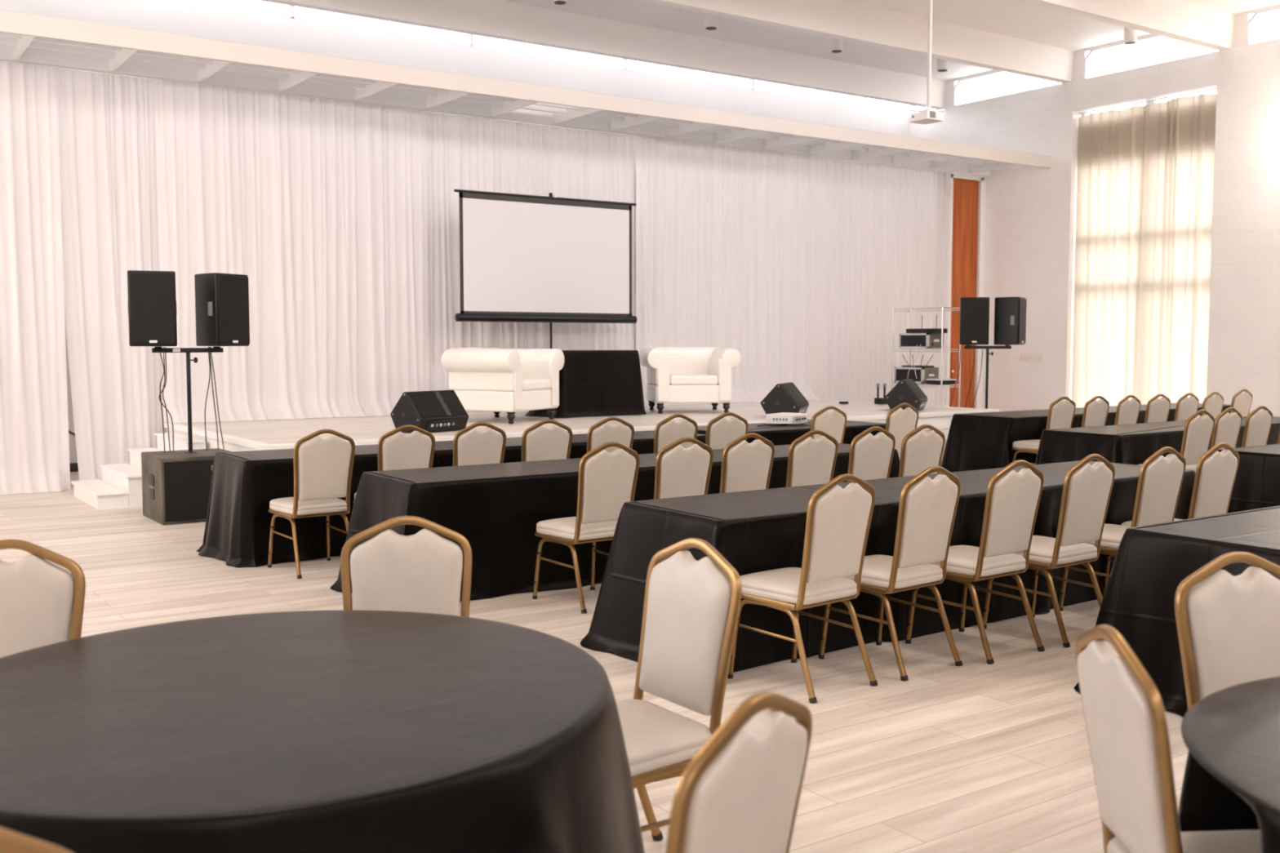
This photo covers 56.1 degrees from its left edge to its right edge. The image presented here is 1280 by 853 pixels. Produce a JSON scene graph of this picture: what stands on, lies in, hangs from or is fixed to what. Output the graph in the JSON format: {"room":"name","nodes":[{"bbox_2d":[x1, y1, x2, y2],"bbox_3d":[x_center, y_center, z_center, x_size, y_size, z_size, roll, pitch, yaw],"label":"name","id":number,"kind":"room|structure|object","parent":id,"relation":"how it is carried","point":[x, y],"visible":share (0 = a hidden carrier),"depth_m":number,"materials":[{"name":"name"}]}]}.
{"room":"event hall","nodes":[
{"label":"event hall","id":0,"kind":"room"},
{"bbox_2d":[0,0,909,463],"bbox_3d":[-3.624,-2.397,15.915,20.250,5.550,0.250,-3,5,-34],"label":"wall","id":1,"kind":"structure","parent":0,"point":[171,16],"depth_m":16.12,"materials":[{"name":"paint"}]},
{"bbox_2d":[177,0,906,113],"bbox_3d":[-3.604,-5.377,15.677,20.250,0.430,0.060,-3,5,-34],"label":"window","id":2,"kind":"structure","parent":1,"relation":"in","point":[291,8],"depth_m":16.86,"materials":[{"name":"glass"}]},
{"bbox_2d":[0,9,1050,177],"bbox_3d":[-2.205,-3.816,13.752,20.248,0.198,1.250,-3,5,-34],"label":"soffit","id":3,"kind":"structure","parent":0,"point":[24,37],"depth_m":13.61,"materials":[{"name":"paint"}]},
{"bbox_2d":[0,59,952,173],"bbox_3d":[-1.755,-3.778,14.753,16.520,0.018,0.018,-3,5,-34],"label":"curtain rod","id":4,"kind":"object","parent":3,"relation":"attached to","point":[12,61],"visible":1,"depth_m":14.23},
{"bbox_2d":[0,61,70,495],"bbox_3d":[-7.109,-1.391,11.058,3.331,4.216,0.259,-3,5,-34],"label":"drape","id":5,"kind":"object","parent":4,"relation":"hanging from","point":[34,445],"visible":1,"depth_m":11.92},
{"bbox_2d":[56,68,164,480],"bbox_3d":[-5.431,-1.482,12.359,0.976,4.216,0.104,-3,5,-34],"label":"drape","id":6,"kind":"object","parent":4,"relation":"hanging from","point":[106,123],"visible":0.85,"depth_m":12.36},
{"bbox_2d":[154,79,429,422],"bbox_3d":[-3.703,-1.876,13.329,3.050,3.566,0.307,-3,5,-34],"label":"drape","id":7,"kind":"object","parent":4,"relation":"hanging from","point":[322,203],"visible":0.91,"depth_m":13.39,"materials":[{"name":"fabric"}]},
{"bbox_2d":[426,111,634,412],"bbox_3d":[-1.255,-2.001,15.103,3.052,3.566,0.305,-3,5,-34],"label":"drape","id":8,"kind":"object","parent":4,"relation":"hanging from","point":[463,153],"visible":0.43,"depth_m":14.88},
{"bbox_2d":[635,135,819,405],"bbox_3d":[1.346,-2.120,16.804,3.207,3.566,0.349,-3,5,-34],"label":"drape","id":9,"kind":"object","parent":4,"relation":"hanging from","point":[725,236],"visible":0.94,"depth_m":16.90,"materials":[{"name":"fabric"}]},
{"bbox_2d":[813,157,951,406],"bbox_3d":[3.808,-1.928,18.706,3.040,4.216,0.114,-3,5,-34],"label":"drape","id":10,"kind":"object","parent":4,"relation":"hanging from","point":[882,233],"visible":0.72,"depth_m":18.59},
{"bbox_2d":[0,471,1188,852],"bbox_3d":[1.635,0.948,8.771,20.550,0.120,18.440,-3,5,-34],"label":"floor","id":11,"kind":"structure","parent":0,"point":[976,756],"depth_m":5.12,"materials":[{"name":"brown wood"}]},
{"bbox_2d":[0,826,71,852],"bbox_3d":[-0.896,0.913,1.700,0.439,0.950,0.528,0,4,-7],"label":"banquet chair","id":12,"kind":"object","parent":11,"relation":"on","point":[11,842],"visible":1,"depth_m":1.44,"materials":[{"name":"brown metal"}]},
{"bbox_2d":[0,538,85,657],"bbox_3d":[-1.756,0.808,3.188,0.439,0.950,0.528,0,4,-6],"label":"banquet chair","id":13,"kind":"object","parent":11,"relation":"on","point":[42,602],"visible":0.33,"depth_m":3.36,"materials":[{"name":"fabric"}]},
{"bbox_2d":[71,432,205,510],"bbox_3d":[-4.805,0.405,11.502,0.983,0.580,1.230,-3,5,-34],"label":"stairs","id":14,"kind":"structure","parent":11,"relation":"on","point":[121,486],"depth_m":11.24,"materials":[{"name":"white paint"}]},
{"bbox_2d":[141,448,231,525],"bbox_3d":[-3.839,0.500,10.303,0.681,0.558,0.737,-3,5,-34],"label":"subwoofer","id":15,"kind":"object","parent":11,"relation":"on","point":[176,485],"visible":0.71,"depth_m":9.96,"materials":[{"name":"grey plastic"}]},
{"bbox_2d":[151,346,222,451],"bbox_3d":[-3.882,-0.237,10.350,0.584,0.903,0.058,-3,5,-34],"label":"speaker stand","id":16,"kind":"object","parent":15,"relation":"on","point":[215,348],"visible":1,"depth_m":10.34,"materials":[{"name":"black metal"}]},
{"bbox_2d":[127,270,177,346],"bbox_3d":[-4.100,-0.988,10.108,0.378,0.625,0.350,-2,4,-22],"label":"loudspeaker","id":17,"kind":"object","parent":16,"relation":"on","point":[152,295],"visible":1,"depth_m":9.95,"materials":[{"name":"black plastic"}]},
{"bbox_2d":[194,272,249,346],"bbox_3d":[-3.663,-1.014,10.483,0.350,0.625,0.378,2,5,27],"label":"loudspeaker","id":18,"kind":"object","parent":16,"relation":"on","point":[221,300],"visible":1,"depth_m":10.35,"materials":[{"name":"black plastic"}]},
{"bbox_2d":[217,275,249,343],"bbox_3d":[-3.517,-1.009,10.408,0.015,0.585,0.346,2,5,27],"label":"grille","id":19,"kind":"object","parent":18,"relation":"attached to","point":[233,291],"depth_m":10.39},
{"bbox_2d":[164,459,213,521],"bbox_3d":[-3.631,0.524,10.012,0.630,0.490,0.011,-3,5,-34],"label":"grille","id":20,"kind":"object","parent":15,"relation":"attached to","point":[187,482],"depth_m":9.93,"materials":[{"name":"black metal"}]},
{"bbox_2d":[267,428,355,578],"bbox_3d":[-2.160,0.476,7.919,0.439,0.950,0.528,-3,5,-37],"label":"banquet chair","id":21,"kind":"object","parent":11,"relation":"on","point":[323,468],"visible":0.99,"depth_m":7.75,"materials":[{"name":"fabric"}]},
{"bbox_2d":[0,609,644,852],"bbox_3d":[-0.917,0.946,2.823,1.771,0.704,1.804,-3,5,-34],"label":"tablecloth","id":22,"kind":"object","parent":11,"relation":"on","point":[334,731],"visible":1,"depth_m":2.46,"materials":[{"name":"fabric"}]},
{"bbox_2d":[196,440,453,567],"bbox_3d":[-2.122,0.522,8.858,2.104,0.704,0.942,-3,5,-34],"label":"tablecloth","id":23,"kind":"object","parent":11,"relation":"on","point":[243,484],"visible":0.44,"depth_m":8.22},
{"bbox_2d":[353,424,435,503],"bbox_3d":[-1.698,0.448,8.310,0.439,0.950,0.528,-3,5,-34],"label":"banquet chair","id":24,"kind":"object","parent":11,"relation":"on","point":[414,450],"visible":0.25,"depth_m":8.09,"materials":[{"name":"fabric"}]},
{"bbox_2d":[340,515,471,617],"bbox_3d":[-0.715,0.776,3.644,0.439,0.950,0.528,-1,4,-8],"label":"banquet chair","id":25,"kind":"object","parent":11,"relation":"on","point":[421,571],"visible":0.34,"depth_m":3.81,"materials":[{"name":"fabric"}]},
{"bbox_2d":[453,422,506,466],"bbox_3d":[-1.249,0.427,8.619,0.439,0.950,0.528,-3,5,-35],"label":"banquet chair","id":26,"kind":"object","parent":11,"relation":"on","point":[487,446],"visible":0.28,"depth_m":8.40,"materials":[{"name":"fabric"}]},
{"bbox_2d":[330,457,655,601],"bbox_3d":[-0.786,0.613,7.566,2.141,0.704,0.976,-3,5,-34],"label":"tablecloth","id":27,"kind":"object","parent":11,"relation":"on","point":[497,508],"visible":0.5,"depth_m":7.14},
{"bbox_2d":[521,419,572,462],"bbox_3d":[-0.791,0.408,8.886,0.439,0.950,0.528,-3,5,-34],"label":"banquet chair","id":28,"kind":"object","parent":11,"relation":"on","point":[554,442],"visible":0.31,"depth_m":8.66,"materials":[{"name":"fabric"}]},
{"bbox_2d":[163,399,999,465],"bbox_3d":[-0.248,0.198,13.950,9.285,0.650,3.400,-3,5,-34],"label":"stage","id":29,"kind":"object","parent":11,"relation":"on","point":[268,434],"visible":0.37,"depth_m":12.90,"materials":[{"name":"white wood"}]},
{"bbox_2d":[390,390,468,433],"bbox_3d":[-2.007,-0.148,11.488,0.439,0.385,0.634,3,5,37],"label":"stage monitor","id":30,"kind":"object","parent":29,"relation":"on","point":[436,411],"visible":0.96,"depth_m":11.32,"materials":[{"name":"black plastic"}]},
{"bbox_2d":[408,390,467,417],"bbox_3d":[-1.918,-0.216,11.415,0.195,0.234,0.590,3,5,37],"label":"grille","id":31,"kind":"object","parent":30,"relation":"attached to","point":[436,403],"depth_m":11.38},
{"bbox_2d":[440,347,564,423],"bbox_3d":[-1.484,-0.459,13.014,0.895,0.790,1.134,2,5,27],"label":"armchair","id":32,"kind":"object","parent":29,"relation":"on","point":[496,380],"visible":0.89,"depth_m":12.63,"materials":[{"name":"white leather"}]},
{"bbox_2d":[522,377,550,391],"bbox_3d":[-1.392,-0.455,12.967,0.672,0.120,0.580,2,5,27],"label":"seat cushion","id":33,"kind":"object","parent":32,"relation":"on","point":[528,384],"depth_m":12.82,"materials":[{"name":"white leather"}]},
{"bbox_2d":[453,189,636,348],"bbox_3d":[-1.129,-1.509,14.655,2.520,2.645,0.514,-3,5,-34],"label":"projection screen","id":34,"kind":"object","parent":29,"relation":"on","point":[523,258],"visible":0.85,"depth_m":14.52,"materials":[{"name":"fabric"}]},
{"bbox_2d":[524,350,646,417],"bbox_3d":[-0.624,-0.512,13.988,1.373,0.749,0.735,-3,5,-34],"label":"tablecloth","id":35,"kind":"object","parent":29,"relation":"on","point":[593,383],"visible":0.75,"depth_m":13.77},
{"bbox_2d":[639,346,741,413],"bbox_3d":[0.590,-0.576,14.683,1.134,0.790,0.895,-1,4,-8],"label":"armchair","id":36,"kind":"object","parent":29,"relation":"on","point":[674,375],"visible":0.99,"depth_m":14.29,"materials":[{"name":"white leather"}]},
{"bbox_2d":[670,373,718,385],"bbox_3d":[0.603,-0.569,14.581,0.580,0.120,0.672,-1,4,-8],"label":"seat cushion","id":37,"kind":"object","parent":36,"relation":"on","point":[675,379],"depth_m":14.26,"materials":[{"name":"white leather"}]},
{"bbox_2d":[760,382,808,414],"bbox_3d":[1.656,-0.303,13.692,0.439,0.385,0.634,1,4,19],"label":"stage monitor","id":38,"kind":"object","parent":29,"relation":"on","point":[784,397],"visible":0.92,"depth_m":13.42,"materials":[{"name":"black plastic"}]},
{"bbox_2d":[781,382,808,404],"bbox_3d":[1.761,-0.373,13.650,0.195,0.234,0.590,1,4,19],"label":"grille","id":39,"kind":"object","parent":38,"relation":"attached to","point":[790,394],"depth_m":13.46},
{"bbox_2d":[884,378,928,411],"bbox_3d":[3.320,-0.392,14.958,0.439,0.385,0.634,2,4,22],"label":"stage monitor","id":40,"kind":"object","parent":29,"relation":"on","point":[905,391],"visible":0.98,"depth_m":14.69,"materials":[{"name":"black plastic"}]},
{"bbox_2d":[903,379,927,399],"bbox_3d":[3.423,-0.462,14.910,0.195,0.234,0.590,2,4,22],"label":"grille","id":41,"kind":"object","parent":40,"relation":"attached to","point":[912,391],"depth_m":14.67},
{"bbox_2d":[891,306,961,407],"bbox_3d":[3.944,-0.661,16.611,0.385,1.970,0.924,-3,5,-34],"label":"wire shelving","id":42,"kind":"object","parent":29,"relation":"on","point":[941,385],"visible":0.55,"depth_m":16.39,"materials":[{"name":"silver metal"}]},
{"bbox_2d":[893,367,938,383],"bbox_3d":[3.854,-0.717,16.747,0.330,0.217,0.528,-3,5,-34],"label":"case","id":43,"kind":"object","parent":42,"relation":"on","point":[900,373],"visible":0.8,"depth_m":16.58,"materials":[{"name":"silver metal"}]},
{"bbox_2d":[898,333,943,348],"bbox_3d":[3.899,-1.187,16.648,0.330,0.207,0.528,-3,5,-34],"label":"case","id":44,"kind":"object","parent":42,"relation":"on","point":[906,340],"visible":0.93,"depth_m":16.48,"materials":[{"name":"silver metal"}]},
{"bbox_2d":[532,441,639,613],"bbox_3d":[-0.306,0.545,6.941,0.439,0.950,0.528,-3,5,-37],"label":"banquet chair","id":45,"kind":"object","parent":11,"relation":"on","point":[606,481],"visible":0.84,"depth_m":6.76,"materials":[{"name":"fabric"}]},
{"bbox_2d":[503,430,706,462],"bbox_3d":[-0.411,0.437,10.071,2.124,0.704,0.962,-3,5,-34],"label":"tablecloth","id":46,"kind":"object","parent":11,"relation":"on","point":[643,441],"visible":0.06,"depth_m":9.76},
{"bbox_2d":[586,416,634,454],"bbox_3d":[-0.342,0.386,9.195,0.439,0.950,0.528,-3,5,-34],"label":"banquet chair","id":47,"kind":"object","parent":11,"relation":"on","point":[601,433],"visible":0.23,"depth_m":8.96,"materials":[{"name":"fabric"}]},
{"bbox_2d":[617,436,713,520],"bbox_3d":[0.138,0.521,7.271,0.439,0.950,0.528,-3,5,-34],"label":"banquet chair","id":48,"kind":"object","parent":11,"relation":"on","point":[680,471],"visible":0.33,"depth_m":7.05,"materials":[{"name":"fabric"}]},
{"bbox_2d":[653,413,697,453],"bbox_3d":[0.153,0.360,9.560,0.439,0.950,0.528,-3,5,-35],"label":"banquet chair","id":49,"kind":"object","parent":11,"relation":"on","point":[668,431],"visible":0.33,"depth_m":9.31,"materials":[{"name":"fabric"}]},
{"bbox_2d":[616,537,742,841],"bbox_3d":[-0.034,0.801,3.297,0.528,0.950,0.439,-3,5,-35],"label":"banquet chair","id":50,"kind":"object","parent":11,"relation":"on","point":[691,607],"visible":0.56,"depth_m":3.31,"materials":[{"name":"fabric"}]},
{"bbox_2d":[705,412,748,449],"bbox_3d":[0.573,0.345,9.776,0.439,0.950,0.528,-3,5,-34],"label":"banquet chair","id":51,"kind":"object","parent":11,"relation":"on","point":[720,432],"visible":0.2,"depth_m":9.53,"materials":[{"name":"fabric"}]},
{"bbox_2d":[665,690,812,852],"bbox_3d":[-0.011,0.887,2.074,0.528,0.950,0.439,3,5,35],"label":"banquet chair","id":52,"kind":"object","parent":11,"relation":"on","point":[740,792],"visible":1,"depth_m":1.89,"materials":[{"name":"fabric"}]},
{"bbox_2d":[580,486,899,671],"bbox_3d":[0.496,0.726,5.960,1.376,0.704,1.053,-3,5,-34],"label":"tablecloth","id":53,"kind":"object","parent":11,"relation":"on","point":[757,531],"visible":0.52,"depth_m":5.73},
{"bbox_2d":[719,432,774,493],"bbox_3d":[0.539,0.499,7.596,0.439,0.950,0.528,-3,5,-35],"label":"banquet chair","id":54,"kind":"object","parent":11,"relation":"on","point":[745,466],"visible":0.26,"depth_m":7.37,"materials":[{"name":"fabric"}]},
{"bbox_2d":[631,443,899,494],"bbox_3d":[0.966,0.530,8.743,2.083,0.704,0.953,-3,5,-34],"label":"tablecloth","id":55,"kind":"object","parent":11,"relation":"on","point":[779,471],"visible":0.09,"depth_m":8.30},
{"bbox_2d":[697,420,885,445],"bbox_3d":[1.359,0.342,11.421,2.380,0.704,1.041,-3,5,-34],"label":"tablecloth","id":56,"kind":"object","parent":11,"relation":"on","point":[780,434],"visible":0.14,"depth_m":11.05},
{"bbox_2d":[765,412,807,426],"bbox_3d":[1.403,-0.069,11.481,0.277,0.106,0.374,3,5,33],"label":"projector","id":57,"kind":"object","parent":56,"relation":"on","point":[783,417],"visible":0.94,"depth_m":11.36,"materials":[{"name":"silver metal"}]},
{"bbox_2d":[727,473,877,703],"bbox_3d":[0.715,0.660,5.292,0.439,0.950,0.528,-3,5,-39],"label":"banquet chair","id":58,"kind":"object","parent":11,"relation":"on","point":[838,522],"visible":0.95,"depth_m":5.13,"materials":[{"name":"fabric"}]},
{"bbox_2d":[785,429,838,487],"bbox_3d":[0.980,0.480,7.862,0.439,0.950,0.528,-3,5,-34],"label":"banquet chair","id":59,"kind":"object","parent":11,"relation":"on","point":[811,461],"visible":0.34,"depth_m":7.64,"materials":[{"name":"fabric"}]},
{"bbox_2d":[809,405,846,443],"bbox_3d":[1.523,0.281,10.696,0.439,0.950,0.528,-3,5,-34],"label":"banquet chair","id":60,"kind":"object","parent":11,"relation":"on","point":[833,424],"visible":0.27,"depth_m":10.48,"materials":[{"name":"fabric"}]},
{"bbox_2d":[846,426,895,481],"bbox_3d":[1.415,0.458,8.174,0.439,0.950,0.528,-3,5,-35],"label":"banquet chair","id":61,"kind":"object","parent":11,"relation":"on","point":[870,456],"visible":0.36,"depth_m":7.95,"materials":[{"name":"fabric"}]},
{"bbox_2d":[818,466,962,681],"bbox_3d":[1.173,0.637,5.620,0.439,0.950,0.528,-3,5,-38],"label":"banquet chair","id":62,"kind":"object","parent":11,"relation":"on","point":[927,507],"visible":0.87,"depth_m":5.45,"materials":[{"name":"fabric"}]},
{"bbox_2d":[885,403,918,459],"bbox_3d":[2.277,0.244,11.214,0.439,0.950,0.528,-3,5,-35],"label":"banquet chair","id":63,"kind":"object","parent":11,"relation":"on","point":[900,422],"visible":0.21,"depth_m":11.00,"materials":[{"name":"fabric"}]},
{"bbox_2d":[897,424,945,477],"bbox_3d":[1.798,0.445,8.365,0.439,0.950,0.528,-3,5,-34],"label":"banquet chair","id":64,"kind":"object","parent":11,"relation":"on","point":[919,451],"visible":0.26,"depth_m":8.13,"materials":[{"name":"fabric"}]},
{"bbox_2d":[905,459,1044,664],"bbox_3d":[1.647,0.618,5.898,0.439,0.950,0.528,-3,5,-36],"label":"banquet chair","id":65,"kind":"object","parent":11,"relation":"on","point":[1012,500],"visible":0.89,"depth_m":5.72,"materials":[{"name":"fabric"}]},
{"bbox_2d":[964,345,1011,408],"bbox_3d":[4.595,-0.350,15.918,0.713,1.457,0.620,1,4,13],"label":"speaker stand","id":66,"kind":"object","parent":11,"relation":"on","point":[987,348],"visible":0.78,"depth_m":15.97,"materials":[{"name":"black metal"}]},
{"bbox_2d":[959,297,989,344],"bbox_3d":[4.441,-1.400,15.976,0.378,0.625,0.350,1,4,12],"label":"loudspeaker","id":67,"kind":"object","parent":66,"relation":"on","point":[974,320],"visible":1,"depth_m":15.81,"materials":[{"name":"black plastic"}]},
{"bbox_2d":[993,297,1026,344],"bbox_3d":[4.896,-1.395,15.910,0.350,0.625,0.378,2,5,31],"label":"loudspeaker","id":68,"kind":"object","parent":66,"relation":"on","point":[1010,313],"visible":1,"depth_m":15.77,"materials":[{"name":"black plastic"}]},
{"bbox_2d":[1017,297,1026,343],"bbox_3d":[5.036,-1.389,15.825,0.015,0.585,0.346,2,5,31],"label":"grille","id":69,"kind":"object","parent":68,"relation":"attached to","point":[1022,302],"depth_m":15.78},
{"bbox_2d":[798,460,1195,640],"bbox_3d":[2.197,0.647,7.081,2.739,0.704,0.986,-3,5,-34],"label":"tablecloth","id":70,"kind":"object","parent":11,"relation":"on","point":[968,522],"visible":0.2,"depth_m":6.60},
{"bbox_2d":[940,408,1116,472],"bbox_3d":[4.489,0.194,13.529,2.402,0.704,1.013,-3,5,-34],"label":"tablecloth","id":71,"kind":"object","parent":11,"relation":"on","point":[982,440],"visible":0.4,"depth_m":12.89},
{"bbox_2d":[1011,396,1075,464],"bbox_3d":[4.210,0.151,12.544,0.439,0.950,0.528,-3,5,-34],"label":"banquet chair","id":72,"kind":"object","parent":11,"relation":"on","point":[1060,414],"visible":0.56,"depth_m":12.36,"materials":[{"name":"fabric"}]},
{"bbox_2d":[982,453,1115,647],"bbox_3d":[2.114,0.596,6.207,0.439,0.950,0.528,-3,5,-36],"label":"banquet chair","id":73,"kind":"object","parent":11,"relation":"on","point":[1087,488],"visible":0.83,"depth_m":6.02,"materials":[{"name":"fabric"}]},
{"bbox_2d":[1081,395,1109,426],"bbox_3d":[4.629,0.138,12.723,0.439,0.950,0.528,-3,5,-34],"label":"banquet chair","id":74,"kind":"object","parent":11,"relation":"on","point":[1095,412],"visible":0.32,"depth_m":12.49,"materials":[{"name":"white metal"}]},
{"bbox_2d":[1058,446,1186,611],"bbox_3d":[2.660,0.567,6.619,0.439,0.950,0.528,-3,5,-35],"label":"banquet chair","id":75,"kind":"object","parent":11,"relation":"on","point":[1160,480],"visible":0.52,"depth_m":6.43,"materials":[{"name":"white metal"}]},
{"bbox_2d":[1114,395,1141,425],"bbox_3d":[5.037,0.125,12.907,0.439,0.950,0.528,-3,5,-35],"label":"banquet chair","id":76,"kind":"object","parent":11,"relation":"on","point":[1127,411],"visible":0.34,"depth_m":12.67,"materials":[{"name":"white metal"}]},
{"bbox_2d":[1076,402,1231,423],"bbox_3d":[6.480,0.100,14.864,2.388,0.704,0.995,-3,5,-34],"label":"tablecloth","id":77,"kind":"object","parent":11,"relation":"on","point":[1143,407],"visible":0.06,"depth_m":14.25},
{"bbox_2d":[1143,393,1170,422],"bbox_3d":[5.468,0.107,13.167,0.439,0.950,0.528,-3,5,-34],"label":"banquet chair","id":78,"kind":"object","parent":11,"relation":"on","point":[1157,410],"visible":0.28,"depth_m":12.93,"materials":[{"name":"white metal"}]},
{"bbox_2d":[1035,416,1279,464],"bbox_3d":[5.312,0.329,11.610,3.978,0.704,0.956,-3,5,-34],"label":"tablecloth","id":79,"kind":"object","parent":11,"relation":"on","point":[1131,443],"visible":0.28,"depth_m":10.62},
{"bbox_2d":[1075,624,1261,852],"bbox_3d":[1.161,0.865,2.380,0.528,0.950,0.439,0,4,0],"label":"banquet chair","id":80,"kind":"object","parent":11,"relation":"on","point":[1126,723],"visible":0.98,"depth_m":2.33,"materials":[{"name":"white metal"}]},
{"bbox_2d":[1137,409,1214,472],"bbox_3d":[4.497,0.320,10.137,0.439,0.950,0.528,-3,5,-34],"label":"banquet chair","id":81,"kind":"object","parent":11,"relation":"on","point":[1197,431],"visible":0.3,"depth_m":9.92,"materials":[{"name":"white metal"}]},
{"bbox_2d":[1073,505,1279,716],"bbox_3d":[3.763,0.734,5.847,3.983,0.704,1.043,-3,5,-34],"label":"tablecloth","id":82,"kind":"object","parent":11,"relation":"on","point":[1151,562],"visible":0.54,"depth_m":4.97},
{"bbox_2d":[1120,442,1239,526],"bbox_3d":[3.083,0.548,6.886,0.439,0.950,0.528,-3,5,-35],"label":"banquet chair","id":83,"kind":"object","parent":11,"relation":"on","point":[1215,473],"visible":0.3,"depth_m":6.66,"materials":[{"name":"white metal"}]},
{"bbox_2d":[1173,392,1199,421],"bbox_3d":[5.904,0.088,13.443,0.439,0.950,0.528,-3,5,-34],"label":"banquet chair","id":84,"kind":"object","parent":11,"relation":"on","point":[1186,406],"visible":0.27,"depth_m":13.20,"materials":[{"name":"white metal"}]},
{"bbox_2d":[1200,391,1223,418],"bbox_3d":[6.321,0.068,13.729,0.439,0.950,0.528,-3,5,-35],"label":"banquet chair","id":85,"kind":"object","parent":11,"relation":"on","point":[1211,404],"visible":0.29,"depth_m":13.50,"materials":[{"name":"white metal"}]},
{"bbox_2d":[1191,407,1242,465],"bbox_3d":[4.904,0.295,10.489,0.439,0.950,0.528,-3,5,-35],"label":"banquet chair","id":86,"kind":"object","parent":11,"relation":"on","point":[1227,426],"visible":0.38,"depth_m":10.26,"materials":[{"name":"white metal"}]},
{"bbox_2d":[1174,551,1279,710],"bbox_3d":[1.654,0.822,2.990,0.439,0.950,0.528,-1,4,-17],"label":"banquet chair","id":87,"kind":"object","parent":11,"relation":"on","point":[1228,625],"visible":0.56,"depth_m":3.12,"materials":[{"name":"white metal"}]},
{"bbox_2d":[1177,676,1279,852],"bbox_3d":[1.803,0.993,2.157,1.537,0.704,1.607,1,4,13],"label":"tablecloth","id":88,"kind":"object","parent":11,"relation":"on","point":[1231,736],"visible":0.9,"depth_m":2.49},
{"bbox_2d":[1229,388,1252,416],"bbox_3d":[7.048,0.012,14.520,0.439,0.950,0.528,-3,5,-34],"label":"banquet chair","id":89,"kind":"object","parent":11,"relation":"on","point":[1242,402],"visible":0.25,"depth_m":14.29,"materials":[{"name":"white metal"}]},
{"bbox_2d":[1217,444,1279,513],"bbox_3d":[5.856,0.475,9.535,3.882,0.704,1.055,-3,5,-34],"label":"tablecloth","id":90,"kind":"object","parent":11,"relation":"on","point":[1256,485],"visible":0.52,"depth_m":8.61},
{"bbox_2d":[1241,405,1272,447],"bbox_3d":[5.309,0.277,10.755,0.439,0.950,0.528,-3,5,-34],"label":"banquet chair","id":91,"kind":"object","parent":11,"relation":"on","point":[1258,424],"visible":0.3,"depth_m":10.52,"materials":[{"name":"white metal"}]},
{"bbox_2d":[502,0,1279,82],"bbox_3d":[1.635,-5.152,8.342,20.550,0.150,18.440,-3,5,-34],"label":"ceiling","id":92,"kind":"structure","parent":0,"point":[1016,19],"depth_m":17.02,"materials":[{"name":"paint"}]},
{"bbox_2d":[258,0,946,109],"bbox_3d":[-3.051,-5.328,15.124,20.530,0.450,0.280,-3,5,-34],"label":"ceiling beam","id":93,"kind":"structure","parent":92,"relation":"attached to","point":[494,19],"depth_m":17.04,"materials":[{"name":"paint"}]},
{"bbox_2d":[640,0,1074,83],"bbox_3d":[-1.598,-5.181,13.022,20.530,0.450,0.280,-3,5,-34],"label":"ceiling beam","id":94,"kind":"structure","parent":92,"relation":"attached to","point":[842,20],"depth_m":16.38,"materials":[{"name":"paint"}]},
{"bbox_2d":[906,0,946,124],"bbox_3d":[3.080,-4.335,12.858,0.318,2.115,0.278,-3,5,-34],"label":"ceiling projector","id":95,"kind":"object","parent":92,"relation":"hanging from","point":[927,116],"visible":1,"depth_m":12.85,"materials":[{"name":"grey plastic"}]},
{"bbox_2d":[1018,0,1235,50],"bbox_3d":[-0.156,-5.034,10.936,20.530,0.450,0.280,-3,5,-34],"label":"ceiling beam","id":96,"kind":"structure","parent":92,"relation":"attached to","point":[1184,20],"depth_m":15.60,"materials":[{"name":"paint"}]},
{"bbox_2d":[936,171,986,408],"bbox_3d":[5.221,-2.017,19.858,1.248,4.240,0.120,-3,5,-34],"label":"wall","id":97,"kind":"structure","parent":0,"point":[984,178],"depth_m":20.08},
{"bbox_2d":[949,178,978,408],"bbox_3d":[5.342,-1.988,19.907,0.680,4.155,0.100,-3,5,-34],"label":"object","id":98,"kind":"structure","parent":97,"relation":"in","point":[965,198],"depth_m":19.88,"materials":[{"name":"orange wood"}]},
{"bbox_2d":[946,173,983,408],"bbox_3d":[5.358,-2.015,19.864,0.820,4.235,0.024,-3,5,-34],"label":"trim","id":99,"kind":"structure","parent":97,"relation":"attached to","point":[980,179],"depth_m":19.86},
{"bbox_2d":[908,38,1279,417],"bbox_3d":[9.970,-2.274,14.307,0.300,5.530,18.440,-3,5,-34],"label":"wall","id":100,"kind":"structure","parent":0,"point":[1030,213],"depth_m":18.48,"materials":[{"name":"paint"}]},
{"bbox_2d":[943,69,1059,107],"bbox_3d":[5.911,-5.655,19.775,0.060,0.450,2.300,-3,5,-34],"label":"window","id":101,"kind":"structure","parent":100,"relation":"in","point":[950,94],"depth_m":20.53,"materials":[{"name":"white glass"}]},
{"bbox_2d":[1071,33,1214,80],"bbox_3d":[7.359,-5.508,17.681,0.060,0.450,2.280,-3,5,-34],"label":"window","id":102,"kind":"structure","parent":100,"relation":"in","point":[1079,68],"depth_m":18.43,"materials":[{"name":"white glass"}]},
{"bbox_2d":[1078,88,1217,114],"bbox_3d":[7.475,-4.800,17.738,0.024,0.024,2.300,-3,5,-34],"label":"rail","id":103,"kind":"object","parent":100,"relation":"attached to","point":[1212,89],"visible":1,"depth_m":17.69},
{"bbox_2d":[1071,93,1216,408],"bbox_3d":[7.407,-2.280,17.874,0.141,4.994,2.271,-3,5,-34],"label":"window curtain","id":104,"kind":"object","parent":103,"relation":"hanging from","point":[1145,173],"visible":0.88,"depth_m":17.83,"materials":[{"name":"beige fabric"}]},
{"bbox_2d":[1231,4,1279,48],"bbox_3d":[8.801,-5.362,15.595,0.060,0.450,2.280,-3,5,-34],"label":"window","id":105,"kind":"structure","parent":100,"relation":"in","point":[1242,25],"depth_m":16.37,"materials":[{"name":"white glass"}]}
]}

